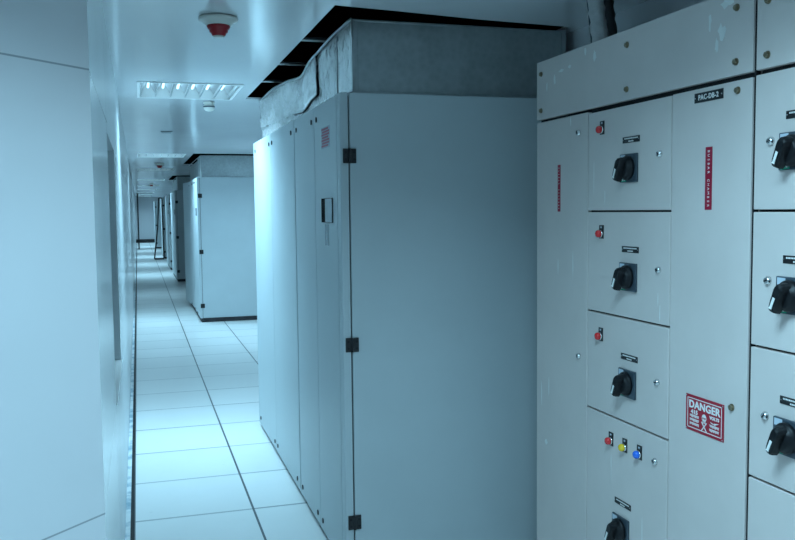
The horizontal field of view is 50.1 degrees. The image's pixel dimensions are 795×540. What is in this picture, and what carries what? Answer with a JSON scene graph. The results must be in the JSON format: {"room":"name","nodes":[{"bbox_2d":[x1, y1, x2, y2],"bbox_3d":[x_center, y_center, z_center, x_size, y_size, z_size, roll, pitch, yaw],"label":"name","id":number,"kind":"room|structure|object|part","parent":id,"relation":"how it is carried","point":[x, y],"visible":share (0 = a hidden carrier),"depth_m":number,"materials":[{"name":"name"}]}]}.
{"room":"electrical room","nodes":[
{"label":"electrical room","id":0,"kind":"room"},
{"bbox_2d":[0,0,105,539],"bbox_3d":[-1.022,0.261,1.635,0.099,2.270,1.090,1,5,27],"label":"wall","id":1,"kind":"structure","parent":0,"point":[52,469],"depth_m":1.95,"materials":[{"name":"white paint"}]},
{"bbox_2d":[87,0,135,539],"bbox_3d":[-6.914,-1.123,22.016,0.160,2.270,41.800,-2,4,-17],"label":"wall","id":2,"kind":"structure","parent":0,"point":[114,198],"depth_m":3.17,"materials":[{"name":"white paint"}]},
{"bbox_2d":[115,360,121,404],"bbox_3d":[-1.274,-0.030,3.685,0.106,1.035,1.020,-2,4,-17],"label":"window","id":3,"kind":"structure","parent":2,"relation":"in","point":[118,363],"depth_m":3.80,"materials":[{"name":"paint"}]},
{"bbox_2d":[125,243,136,539],"bbox_3d":[-6.811,0.003,22.108,0.023,0.010,41.770,-2,4,-17],"label":"baseboard","id":4,"kind":"structure","parent":2,"relation":"attached to","point":[129,475],"depth_m":5.45,"materials":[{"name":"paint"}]},
{"bbox_2d":[137,194,156,248],"bbox_3d":[-10.318,-1.999,34.879,0.780,2.270,0.150,-2,4,-17],"label":"trim","id":5,"kind":"structure","parent":2,"relation":"attached to","point":[137,194],"depth_m":34.77,"materials":[{"name":"grey metal"}]},
{"bbox_2d":[135,197,164,238],"bbox_3d":[-12.382,-2.497,42.205,2.700,2.270,0.100,-2,4,-17],"label":"wall","id":6,"kind":"structure","parent":0,"point":[145,204],"depth_m":42.12,"materials":[{"name":"paint"}]},
{"bbox_2d":[136,239,154,242],"bbox_3d":[-11.994,-1.457,42.326,1.950,0.170,0.030,-2,4,-17],"label":"baseboard","id":7,"kind":"structure","parent":6,"relation":"attached to","point":[141,240],"depth_m":42.17,"materials":[{"name":"black plastic"}]},
{"bbox_2d":[134,243,328,539],"bbox_3d":[-5.463,0.188,19.719,2.700,0.050,47.200,-2,4,-17],"label":"floor","id":8,"kind":"structure","parent":0,"point":[207,467],"depth_m":5.78,"materials":[{"name":"tile"}]},
{"bbox_2d":[154,201,161,248],"bbox_3d":[-9.910,-1.967,36.523,1.006,1.965,2.575,-2,4,-17],"label":"ladder","id":9,"kind":"object","parent":8,"relation":"on","point":[159,245],"visible":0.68,"depth_m":35.22,"materials":[{"name":"metal"}]},
{"bbox_2d":[154,197,164,259],"bbox_3d":[-7.604,-1.321,27.029,0.334,1.972,0.248,-2,4,-17],"label":"metal frame","id":10,"kind":"object","parent":8,"relation":"on","point":[159,197],"visible":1,"depth_m":27.03,"materials":[{"name":"grey metal"}]},
{"bbox_3d":[-7.645,-1.323,27.011,0.065,1.926,0.317,1,5,26],"label":"rail","id":11,"kind":"part","parent":10,"relation":"part of","materials":[{"name":"grey metal"}]},
{"bbox_3d":[-7.472,-1.330,27.071,0.044,1.925,0.244,-2,4,-20],"label":"rail","id":12,"kind":"part","parent":10,"relation":"part of","materials":[{"name":"grey metal"}]},
{"bbox_2d":[160,198,166,258],"bbox_3d":[-7.442,-1.440,28.721,1.006,1.965,2.575,-2,4,-17],"label":"tall cabinet","id":13,"kind":"object","parent":8,"relation":"on","point":[163,199],"visible":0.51,"depth_m":27.41,"materials":[{"name":"metal"}]},
{"bbox_3d":[-8.180,-1.512,29.455,0.016,1.904,0.730,-2,4,-17],"label":"panel","id":14,"kind":"part","parent":13,"relation":"part of","materials":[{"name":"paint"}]},
{"bbox_3d":[-7.956,-1.463,28.726,0.016,1.904,0.790,-2,4,-17],"label":"panel","id":15,"kind":"part","parent":13,"relation":"part of","materials":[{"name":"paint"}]},
{"bbox_3d":[-7.539,-1.372,27.394,0.034,1.910,0.060,-2,4,-17],"label":"corner post","id":16,"kind":"part","parent":13,"relation":"part of","materials":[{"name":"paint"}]},
{"bbox_3d":[-7.054,-1.388,27.518,0.957,1.906,0.017,-2,4,-17],"label":"door","id":17,"kind":"part","parent":13,"relation":"part of","materials":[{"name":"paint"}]},
{"bbox_2d":[165,194,171,269],"bbox_3d":[-5.807,-1.078,23.377,1.006,1.965,2.575,-2,4,-17],"label":"tall cabinet","id":18,"kind":"object","parent":8,"relation":"on","point":[167,197],"visible":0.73,"depth_m":22.38,"materials":[{"name":"metal"}]},
{"bbox_3d":[-6.544,-1.151,24.111,0.016,1.904,0.730,-2,4,-17],"label":"panel","id":19,"kind":"part","parent":18,"relation":"part of","materials":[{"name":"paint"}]},
{"bbox_3d":[-6.321,-1.101,23.382,0.016,1.904,0.790,-2,4,-17],"label":"panel","id":20,"kind":"part","parent":18,"relation":"part of","materials":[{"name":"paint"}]},
{"bbox_3d":[-6.127,-1.058,22.748,0.016,1.904,0.500,-2,4,-17],"label":"panel","id":21,"kind":"part","parent":18,"relation":"part of","materials":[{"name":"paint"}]},
{"bbox_3d":[-5.988,-1.028,22.293,0.016,1.904,0.443,-2,4,-17],"label":"panel","id":22,"kind":"part","parent":18,"relation":"part of","materials":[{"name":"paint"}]},
{"bbox_3d":[-5.904,-1.010,22.050,0.034,1.910,0.060,-2,4,-17],"label":"corner post","id":23,"kind":"part","parent":18,"relation":"part of","materials":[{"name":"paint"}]},
{"bbox_3d":[-5.419,-1.026,22.175,0.957,1.906,0.017,-2,4,-17],"label":"door","id":24,"kind":"part","parent":18,"relation":"part of","materials":[{"name":"paint"}]},
{"bbox_2d":[170,190,185,281],"bbox_3d":[-4.654,-0.823,19.608,1.006,1.965,2.575,-2,4,-17],"label":"tall cabinet","id":25,"kind":"object","parent":8,"relation":"on","point":[176,197],"visible":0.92,"depth_m":18.31,"materials":[{"name":"metal"}]},
{"bbox_3d":[-5.391,-0.896,20.342,0.016,1.904,0.730,-2,4,-17],"label":"panel","id":26,"kind":"part","parent":25,"relation":"part of","materials":[{"name":"paint"}]},
{"bbox_3d":[-5.167,-0.846,19.613,0.016,1.904,0.790,-2,4,-17],"label":"panel","id":27,"kind":"part","parent":25,"relation":"part of","materials":[{"name":"paint"}]},
{"bbox_3d":[-4.973,-0.803,18.979,0.016,1.904,0.500,-2,4,-17],"label":"panel","id":28,"kind":"part","parent":25,"relation":"part of","materials":[{"name":"paint"}]},
{"bbox_3d":[-4.834,-0.772,18.524,0.016,1.904,0.443,-2,4,-17],"label":"panel","id":29,"kind":"part","parent":25,"relation":"part of","materials":[{"name":"paint"}]},
{"bbox_3d":[-4.750,-0.755,18.281,0.034,1.910,0.060,-2,4,-17],"label":"corner post","id":30,"kind":"part","parent":25,"relation":"part of","materials":[{"name":"metal"}]},
{"bbox_2d":[172,177,189,190],"bbox_3d":[-4.645,-1.953,19.571,0.959,0.293,2.564,-2,4,-17],"label":"duct","id":31,"kind":"object","parent":25,"relation":"on","point":[178,183],"visible":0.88,"depth_m":18.26,"materials":[{"name":"grey metal"}]},
{"bbox_3d":[-4.265,-0.771,18.406,0.957,1.906,0.017,-2,4,-17],"label":"door","id":32,"kind":"part","parent":25,"relation":"part of","materials":[{"name":"paint"}]},
{"bbox_2d":[183,177,256,321],"bbox_3d":[-2.606,-0.364,12.836,1.053,1.965,2.575,-2,4,-17],"label":"tall cabinet","id":33,"kind":"object","parent":8,"relation":"on","point":[220,244],"visible":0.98,"depth_m":11.62,"materials":[{"name":"metal"}]},
{"bbox_3d":[-3.345,-0.436,13.568,0.016,1.904,0.730,-2,4,-21],"label":"panel","id":34,"kind":"part","parent":33,"relation":"part of","materials":[{"name":"paint"}]},
{"bbox_3d":[-3.097,-0.388,12.848,0.016,1.904,0.790,-2,4,-17],"label":"panel","id":35,"kind":"part","parent":33,"relation":"part of","materials":[{"name":"paint"}]},
{"bbox_3d":[-2.903,-0.345,12.213,0.016,1.904,0.500,-2,4,-17],"label":"panel","id":36,"kind":"part","parent":33,"relation":"part of","materials":[{"name":"paint"}]},
{"bbox_3d":[-2.763,-0.315,11.758,0.016,1.904,0.443,-2,4,-17],"label":"panel","id":37,"kind":"part","parent":33,"relation":"part of","materials":[{"name":"paint"}]},
{"bbox_3d":[-2.680,-0.297,11.515,0.034,1.910,0.060,-2,4,-17],"label":"corner post","id":38,"kind":"part","parent":33,"relation":"part of","materials":[{"name":"metal"}]},
{"bbox_2d":[189,155,253,180],"bbox_3d":[-2.574,-1.495,12.806,0.959,0.293,2.564,-2,4,-17],"label":"duct","id":39,"kind":"object","parent":33,"relation":"on","point":[206,165],"visible":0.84,"depth_m":11.57,"materials":[{"name":"grey metal"}]},
{"bbox_2d":[253,92,540,539],"bbox_3d":[-0.122,0.179,4.803,1.006,1.965,2.626,-2,4,-17],"label":"tall cabinet","id":40,"kind":"object","parent":8,"relation":"on","point":[396,234],"visible":0.98,"depth_m":3.57,"materials":[{"name":"metal"}]},
{"bbox_3d":[-0.859,0.123,5.538,0.016,1.937,0.781,-2,4,-17],"label":"panel","id":41,"kind":"part","parent":40,"relation":"part of","materials":[{"name":"paint"}]},
{"bbox_3d":[-0.629,0.174,4.785,0.016,1.937,0.790,-2,4,-17],"label":"panel","id":42,"kind":"part","parent":40,"relation":"part of","materials":[{"name":"paint"}]},
{"bbox_3d":[-0.434,0.217,4.150,0.016,1.937,0.500,-2,4,-17],"label":"panel","id":43,"kind":"part","parent":40,"relation":"part of","materials":[{"name":"paint"}]},
{"bbox_3d":[-0.295,0.248,3.696,0.016,1.937,0.443,-2,4,-17],"label":"panel","id":44,"kind":"part","parent":40,"relation":"part of","materials":[{"name":"paint"}]},
{"bbox_3d":[-0.211,0.265,3.452,0.034,1.943,0.060,-2,4,-17],"label":"corner post","id":45,"kind":"part","parent":40,"relation":"part of","materials":[{"name":"metal"}]},
{"bbox_2d":[259,17,565,137],"bbox_3d":[-0.121,-0.954,4.764,0.973,0.300,2.615,-2,4,-17],"label":"duct","id":46,"kind":"object","parent":40,"relation":"on","point":[362,55],"visible":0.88,"depth_m":3.54,"materials":[{"name":"metal"}]},
{"bbox_3d":[0.274,0.249,3.577,0.957,1.939,0.017,-2,4,-17],"label":"door","id":47,"kind":"part","parent":40,"relation":"part of","materials":[{"name":"paint"}]},
{"bbox_2d":[537,0,761,539],"bbox_3d":[0.866,0.276,2.748,0.439,2.043,1.183,-2,4,-17],"label":"switchboard","id":48,"kind":"object","parent":8,"relation":"on","point":[646,131],"visible":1,"depth_m":2.54,"materials":[{"name":"grey paint"}]},
{"bbox_3d":[0.600,0.319,3.089,0.020,1.727,0.379,-2,4,-17],"label":"cable door","id":49,"kind":"part","parent":48,"relation":"part of","materials":[{"name":"grey paint"}]},
{"bbox_2d":[585,0,607,42],"bbox_3d":[0.720,-0.883,3.042,0.076,0.239,0.119,-2,4,-17],"label":"pipe","id":50,"kind":"object","parent":48,"relation":"attached to","point":[596,19],"visible":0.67,"depth_m":3.01,"materials":[{"name":"grey metal"}]},
{"bbox_2d":[594,327,602,340],"bbox_3d":[0.662,0.212,2.803,0.022,0.044,0.026,-2,4,-17],"label":"lamp","id":51,"kind":"object","parent":48,"relation":"attached to","point":[598,335],"depth_m":2.80,"materials":[{"name":"red plastic"}]},
{"bbox_2d":[595,225,603,238],"bbox_3d":[0.658,-0.124,2.779,0.022,0.044,0.026,-2,4,-17],"label":"lamp","id":52,"kind":"object","parent":48,"relation":"attached to","point":[599,233],"depth_m":2.77,"materials":[{"name":"red plastic"}]},
{"bbox_2d":[595,121,603,134],"bbox_3d":[0.654,-0.461,2.756,0.022,0.044,0.026,-2,4,-17],"label":"lamp","id":53,"kind":"object","parent":48,"relation":"attached to","point":[599,129],"depth_m":2.75,"materials":[{"name":"red plastic"}]},
{"bbox_2d":[604,431,612,445],"bbox_3d":[0.685,0.550,2.762,0.022,0.044,0.026,-2,4,-17],"label":"lamp","id":54,"kind":"object","parent":48,"relation":"attached to","point":[608,440],"depth_m":2.76,"materials":[{"name":"red plastic"}]},
{"bbox_2d":[603,0,616,36],"bbox_3d":[0.750,-0.879,2.987,0.038,0.230,0.081,-2,4,-17],"label":"cable","id":55,"kind":"object","parent":48,"relation":"attached to","point":[610,14],"visible":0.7,"depth_m":2.98,"materials":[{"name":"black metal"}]},
{"bbox_3d":[0.688,0.835,2.714,0.045,0.079,0.074,-2,4,-17],"label":"switch handle","id":56,"kind":"part","parent":48,"relation":"part of","materials":[{"name":"black plastic"}]},
{"bbox_2d":[612,512,628,539],"bbox_3d":[0.713,0.832,2.722,0.009,0.087,0.093,-2,4,-17],"label":"switch plate","id":57,"kind":"object","parent":48,"relation":"attached to","point":[621,518],"depth_m":2.69,"materials":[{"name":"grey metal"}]},
{"bbox_3d":[0.692,0.359,2.651,0.045,0.079,0.074,-2,4,-17],"label":"switch handle","id":58,"kind":"part","parent":48,"relation":"part of","materials":[{"name":"black plastic"}]},
{"bbox_3d":[0.689,0.025,2.627,0.045,0.079,0.074,-2,4,-17],"label":"switch handle","id":59,"kind":"part","parent":48,"relation":"part of","materials":[{"name":"black plastic"}]},
{"bbox_2d":[618,438,626,452],"bbox_3d":[0.709,0.555,2.684,0.022,0.044,0.026,-2,4,-17],"label":"lamp","id":60,"kind":"object","parent":48,"relation":"attached to","point":[622,447],"depth_m":2.68,"materials":[{"name":"yellow plastic"}]},
{"bbox_3d":[0.685,-0.310,2.603,0.045,0.079,0.074,-2,4,-17],"label":"switch handle","id":61,"kind":"part","parent":48,"relation":"part of","materials":[{"name":"black plastic"}]},
{"bbox_2d":[618,367,635,399],"bbox_3d":[0.717,0.355,2.658,0.009,0.087,0.093,-2,4,-17],"label":"switch plate","id":62,"kind":"object","parent":48,"relation":"attached to","point":[629,373],"depth_m":2.63,"materials":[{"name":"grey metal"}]},
{"bbox_3d":[0.728,0.728,2.710,0.020,0.492,0.462,-2,4,-17],"label":"compartment door","id":63,"kind":"part","parent":48,"relation":"part of","materials":[{"name":"grey paint"}]},
{"bbox_2d":[619,262,636,291],"bbox_3d":[0.714,0.022,2.634,0.009,0.087,0.093,-2,4,-17],"label":"switch plate","id":64,"kind":"object","parent":48,"relation":"attached to","point":[630,268],"depth_m":2.60,"materials":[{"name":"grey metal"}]},
{"bbox_3d":[0.724,0.315,2.681,0.020,0.325,0.462,-2,4,-17],"label":"compartment door","id":65,"kind":"part","parent":48,"relation":"part of","materials":[{"name":"grey paint"}]},
{"bbox_2d":[620,153,637,182],"bbox_3d":[0.710,-0.313,2.611,0.009,0.087,0.093,-2,4,-17],"label":"switch plate","id":66,"kind":"object","parent":48,"relation":"attached to","point":[631,176],"depth_m":2.58,"materials":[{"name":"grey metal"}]},
{"bbox_3d":[0.720,-0.017,2.658,0.020,0.328,0.462,-2,4,-17],"label":"compartment door","id":67,"kind":"part","parent":48,"relation":"part of","materials":[{"name":"grey paint"}]},
{"bbox_3d":[0.717,-0.347,2.634,0.020,0.322,0.462,-2,4,-17],"label":"compartment door","id":68,"kind":"part","parent":48,"relation":"part of","materials":[{"name":"grey paint"}]},
{"bbox_2d":[632,444,641,460],"bbox_3d":[0.733,0.560,2.606,0.022,0.044,0.026,-2,4,-17],"label":"lamp","id":69,"kind":"object","parent":48,"relation":"attached to","point":[637,454],"depth_m":2.60,"materials":[{"name":"blue plastic"}]},
{"bbox_3d":[0.821,-0.459,2.243,0.003,0.026,0.118,-2,4,-17],"label":"engraved plate","id":70,"kind":"part","parent":48,"relation":"part of","materials":[{"name":"black plastic"}]},
{"bbox_2d":[747,0,794,539],"bbox_3d":[1.107,0.329,1.961,0.439,2.043,0.456,-2,4,-17],"label":"switchboard","id":71,"kind":"object","parent":8,"relation":"on","point":[771,486],"visible":1,"depth_m":2.03,"materials":[{"name":"grey paint"}]},
{"bbox_3d":[0.962,0.780,1.948,0.020,0.492,0.450,-2,4,-17],"label":"compartment door","id":72,"kind":"part","parent":71,"relation":"part of","materials":[{"name":"grey paint"}]},
{"bbox_3d":[0.958,0.366,1.919,0.020,0.325,0.450,-2,4,-17],"label":"compartment door","id":73,"kind":"part","parent":71,"relation":"part of","materials":[{"name":"grey paint"}]},
{"bbox_3d":[0.954,0.035,1.895,0.020,0.328,0.450,-2,4,-17],"label":"compartment door","id":74,"kind":"part","parent":71,"relation":"part of","materials":[{"name":"grey paint"}]},
{"bbox_3d":[0.951,-0.297,1.871,0.020,0.326,0.450,-2,4,-17],"label":"compartment door","id":75,"kind":"part","parent":71,"relation":"part of","materials":[{"name":"grey paint"}]},
{"bbox_3d":[0.893,0.399,1.993,0.045,0.079,0.074,-2,4,-17],"label":"switch handle","id":76,"kind":"part","parent":71,"relation":"part of","materials":[{"name":"black plastic"}]},
{"bbox_3d":[0.890,0.064,1.969,0.045,0.079,0.074,-2,4,-17],"label":"switch handle","id":77,"kind":"part","parent":71,"relation":"part of","materials":[{"name":"black plastic"}]},
{"bbox_3d":[0.886,-0.271,1.945,0.045,0.079,0.074,-2,4,-17],"label":"switch handle","id":78,"kind":"part","parent":71,"relation":"part of","materials":[{"name":"black plastic"}]},
{"bbox_2d":[773,415,794,458],"bbox_3d":[0.918,0.396,2.000,0.009,0.087,0.093,-2,4,-17],"label":"switch plate","id":79,"kind":"object","parent":71,"relation":"attached to","point":[787,421],"depth_m":1.99,"materials":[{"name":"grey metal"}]},
{"bbox_2d":[776,276,794,314],"bbox_3d":[0.915,0.061,1.976,0.009,0.087,0.093,-2,4,-17],"label":"switch plate","id":80,"kind":"object","parent":71,"relation":"attached to","point":[790,280],"depth_m":1.97,"materials":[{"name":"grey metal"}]},
{"bbox_2d":[778,131,794,170],"bbox_3d":[0.911,-0.275,1.953,0.009,0.087,0.093,-2,4,-17],"label":"switch plate","id":81,"kind":"object","parent":71,"relation":"attached to","point":[790,166],"depth_m":1.96,"materials":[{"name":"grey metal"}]},
{"bbox_2d":[102,0,647,196],"bbox_3d":[-5.492,-2.485,19.530,2.700,0.770,47.200,-2,4,-17],"label":"ceiling","id":82,"kind":"structure","parent":0,"point":[149,40],"depth_m":4.33,"materials":[{"name":"white paint"}]},
{"bbox_2d":[137,179,164,180],"bbox_3d":[-5.882,-2.196,20.268,0.623,0.110,0.714,-2,4,-17],"label":"ceiling light","id":83,"kind":"object","parent":82,"relation":"attached to","point":[137,179],"visible":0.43,"depth_m":20.02,"materials":[{"name":"white metal"}]},
{"bbox_2d":[137,168,172,170],"bbox_3d":[-4.363,-1.861,15.306,0.623,0.110,0.714,-2,4,-17],"label":"ceiling light","id":84,"kind":"object","parent":82,"relation":"attached to","point":[138,169],"visible":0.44,"depth_m":15.58,"materials":[{"name":"white metal"}]},
{"bbox_2d":[139,169,170,169],"bbox_3d":[-4.363,-1.864,15.306,0.595,0.104,0.686,-2,4,-17],"label":"tray","id":85,"kind":"object","parent":84,"relation":"on","point":[139,169],"depth_m":15.63,"materials":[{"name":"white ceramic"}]},
{"bbox_2d":[154,163,163,167],"bbox_3d":[-3.755,-1.643,13.411,0.156,0.080,0.156,-2,4,-17],"label":"detector","id":86,"kind":"object","parent":82,"relation":"attached to","point":[159,165],"visible":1,"depth_m":13.37,"materials":[{"name":"white plastic"}]},
{"bbox_2d":[137,153,185,157],"bbox_3d":[-3.210,-1.605,11.537,0.623,0.110,0.714,-2,4,-17],"label":"ceiling light","id":87,"kind":"object","parent":82,"relation":"attached to","point":[138,154],"visible":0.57,"depth_m":11.84,"materials":[{"name":"white metal"}]},
{"bbox_2d":[137,81,243,99],"bbox_3d":[-1.338,-1.191,5.420,0.623,0.110,0.714,-2,4,-17],"label":"ceiling light","id":88,"kind":"object","parent":82,"relation":"attached to","point":[145,89],"visible":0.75,"depth_m":5.68,"materials":[{"name":"white metal"}]},
{"bbox_3d":[-1.429,-1.165,5.394,0.010,0.046,0.678,-2,4,-17],"label":"blade","id":89,"kind":"part","parent":88,"relation":"part of","materials":[{"name":"white metal"}]},
{"bbox_3d":[-1.338,-1.167,5.422,0.010,0.046,0.678,-2,4,-17],"label":"blade","id":90,"kind":"part","parent":88,"relation":"part of","materials":[{"name":"white metal"}]},
{"bbox_3d":[-1.246,-1.171,5.450,0.010,0.046,0.678,-2,4,-17],"label":"blade","id":91,"kind":"part","parent":88,"relation":"part of","materials":[{"name":"white metal"}]},
{"bbox_3d":[-1.154,-1.173,5.478,0.010,0.046,0.678,-2,4,-17],"label":"blade","id":92,"kind":"part","parent":88,"relation":"part of","materials":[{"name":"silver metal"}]},
{"bbox_3d":[-1.063,-1.176,5.506,0.010,0.046,0.678,-2,4,-17],"label":"blade","id":93,"kind":"part","parent":88,"relation":"part of","materials":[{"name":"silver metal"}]},
{"bbox_2d":[203,101,214,111],"bbox_3d":[-1.325,-1.149,5.977,0.082,0.066,0.082,-2,4,-17],"label":"smoke detector","id":94,"kind":"object","parent":82,"relation":"attached to","point":[208,106],"visible":1,"depth_m":5.95,"materials":[{"name":"white plastic"}]},
{"bbox_2d":[198,14,237,37],"bbox_3d":[-0.710,-0.963,3.375,0.156,0.080,0.156,-2,4,-17],"label":"detector","id":95,"kind":"object","parent":82,"relation":"attached to","point":[218,25],"visible":1,"depth_m":3.34,"materials":[{"name":"white plastic"}]},
{"bbox_2d":[262,79,285,82],"bbox_3d":[-0.344,-1.168,5.318,1.135,0.016,0.036,-2,4,-17],"label":"ceiling bar","id":96,"kind":"object","parent":82,"relation":"attached to","point":[264,80],"visible":0.02,"depth_m":5.18,"materials":[{"name":"grey metal"}]},
{"bbox_2d":[278,61,306,65],"bbox_3d":[-0.157,-1.126,4.707,1.135,0.016,0.036,-2,4,-17],"label":"ceiling bar","id":97,"kind":"object","parent":82,"relation":"attached to","point":[292,63],"visible":0.02,"depth_m":4.57,"materials":[{"name":"grey metal"}]},
{"bbox_2d":[301,37,327,41],"bbox_3d":[0.037,-1.083,4.072,1.135,0.016,0.036,-2,4,-17],"label":"ceiling bar","id":98,"kind":"object","parent":82,"relation":"attached to","point":[307,39],"visible":0.02,"depth_m":3.93,"materials":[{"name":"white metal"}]},
{"bbox_2d":[566,0,705,51],"bbox_3d":[-4.137,-1.012,20.044,0.100,2.270,47.200,-2,4,-17],"label":"wall","id":99,"kind":"structure","parent":0,"point":[650,10],"depth_m":3.25,"materials":[{"name":"paint"}]}
]}

